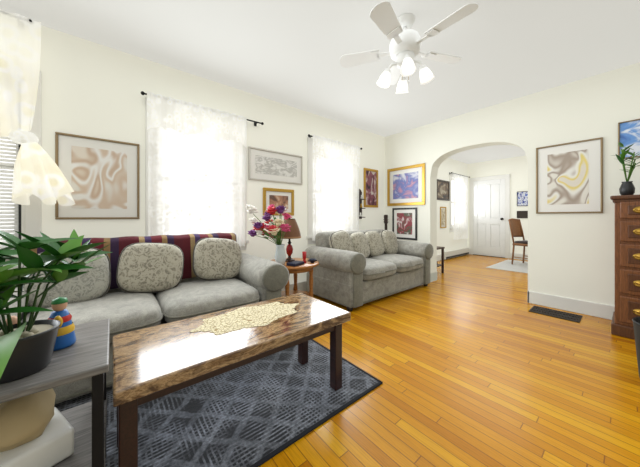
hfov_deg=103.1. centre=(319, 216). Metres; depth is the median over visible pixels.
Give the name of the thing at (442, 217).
picture
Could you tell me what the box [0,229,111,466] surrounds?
end table
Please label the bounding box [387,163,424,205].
picture
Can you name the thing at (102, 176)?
picture
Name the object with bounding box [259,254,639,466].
floor
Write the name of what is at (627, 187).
plant
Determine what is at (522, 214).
picture
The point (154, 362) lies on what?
coffee table
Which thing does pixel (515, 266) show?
dining rug
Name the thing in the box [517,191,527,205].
picture
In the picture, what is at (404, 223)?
picture
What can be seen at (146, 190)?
window
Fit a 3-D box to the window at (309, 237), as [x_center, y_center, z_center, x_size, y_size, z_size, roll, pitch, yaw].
[0.170,-0.372,4.005,1.070,1.525,0.235,0,0,-39]
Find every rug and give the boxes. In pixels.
[54,339,382,466]
[485,260,527,272]
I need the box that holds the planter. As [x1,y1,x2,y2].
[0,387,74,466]
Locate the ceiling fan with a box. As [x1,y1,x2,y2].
[340,1,478,93]
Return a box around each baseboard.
[281,281,306,290]
[510,253,527,259]
[527,291,614,319]
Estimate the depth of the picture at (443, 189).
6.24 m
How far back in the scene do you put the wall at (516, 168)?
6.40 m
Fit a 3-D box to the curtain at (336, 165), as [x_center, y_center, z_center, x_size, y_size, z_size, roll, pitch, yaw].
[0.254,-0.413,3.911,1.122,1.503,0.107,0,0,-39]
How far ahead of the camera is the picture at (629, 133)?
2.50 m
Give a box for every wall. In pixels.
[40,25,467,283]
[385,62,639,305]
[468,156,527,253]
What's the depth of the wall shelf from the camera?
4.30 m
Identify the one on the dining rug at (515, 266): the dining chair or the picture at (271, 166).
the dining chair
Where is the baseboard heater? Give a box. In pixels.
[444,247,468,259]
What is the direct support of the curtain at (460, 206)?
hanging from the wall at (91, 89)
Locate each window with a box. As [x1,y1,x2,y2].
[0,71,41,269]
[145,97,248,249]
[306,137,315,243]
[449,172,452,231]
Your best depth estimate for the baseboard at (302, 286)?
3.52 m
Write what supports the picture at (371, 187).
attached to the wall at (91, 89)
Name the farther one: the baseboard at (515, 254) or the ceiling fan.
the baseboard at (515, 254)
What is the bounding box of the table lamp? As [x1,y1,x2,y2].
[277,216,301,261]
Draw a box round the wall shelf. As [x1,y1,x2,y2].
[359,189,364,218]
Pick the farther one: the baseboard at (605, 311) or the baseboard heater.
the baseboard heater
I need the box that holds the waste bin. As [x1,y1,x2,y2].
[632,317,639,377]
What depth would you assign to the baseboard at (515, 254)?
6.29 m
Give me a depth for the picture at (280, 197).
3.32 m
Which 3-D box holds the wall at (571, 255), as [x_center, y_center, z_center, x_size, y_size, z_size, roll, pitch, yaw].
[2.598,-0.225,3.249,0.220,2.550,4.100,0,0,-39]
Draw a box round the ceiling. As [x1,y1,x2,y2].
[0,0,639,163]
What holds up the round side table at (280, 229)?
on the floor
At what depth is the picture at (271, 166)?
3.28 m
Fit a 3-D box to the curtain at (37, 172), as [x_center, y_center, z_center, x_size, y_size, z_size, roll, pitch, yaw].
[-2.462,-0.779,1.564,1.386,1.391,0.299,0,0,-39]
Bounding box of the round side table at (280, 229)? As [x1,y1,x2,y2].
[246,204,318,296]
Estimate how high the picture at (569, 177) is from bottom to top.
0.790 m
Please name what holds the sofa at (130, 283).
on the floor
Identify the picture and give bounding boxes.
[55,132,139,219]
[248,146,302,184]
[263,187,293,215]
[364,168,377,207]
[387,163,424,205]
[392,207,416,239]
[437,179,449,200]
[440,207,445,227]
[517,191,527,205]
[517,211,527,217]
[536,137,602,213]
[618,119,639,158]
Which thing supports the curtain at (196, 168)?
hanging from the wall at (91, 89)
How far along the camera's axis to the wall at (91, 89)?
2.41 m
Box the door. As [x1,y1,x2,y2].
[469,174,509,257]
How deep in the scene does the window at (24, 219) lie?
1.93 m
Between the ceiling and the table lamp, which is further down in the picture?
the table lamp
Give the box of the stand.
[437,246,444,272]
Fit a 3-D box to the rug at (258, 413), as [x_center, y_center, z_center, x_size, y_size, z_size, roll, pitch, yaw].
[-0.914,1.044,1.454,2.214,0.011,1.434,0,0,-39]
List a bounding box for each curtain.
[0,9,74,205]
[141,91,263,245]
[308,134,361,240]
[449,172,469,239]
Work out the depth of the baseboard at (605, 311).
2.81 m
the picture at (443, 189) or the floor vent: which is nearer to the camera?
the floor vent
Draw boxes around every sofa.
[0,233,288,403]
[305,215,432,311]
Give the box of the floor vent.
[529,306,581,322]
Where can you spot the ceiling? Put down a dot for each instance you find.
(289, 52)
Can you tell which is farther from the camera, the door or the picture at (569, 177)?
the door
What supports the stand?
on the floor
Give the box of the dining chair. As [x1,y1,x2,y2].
[508,218,527,263]
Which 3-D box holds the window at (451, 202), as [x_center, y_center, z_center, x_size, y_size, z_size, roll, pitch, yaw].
[3.645,-0.372,6.849,1.050,1.525,0.235,0,0,-39]
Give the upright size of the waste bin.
0.380 m
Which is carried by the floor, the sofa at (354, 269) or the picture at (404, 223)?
the sofa at (354, 269)
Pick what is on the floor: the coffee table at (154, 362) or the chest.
the chest
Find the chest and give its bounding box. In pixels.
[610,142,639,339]
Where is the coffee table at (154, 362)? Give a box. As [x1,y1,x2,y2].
[113,293,350,466]

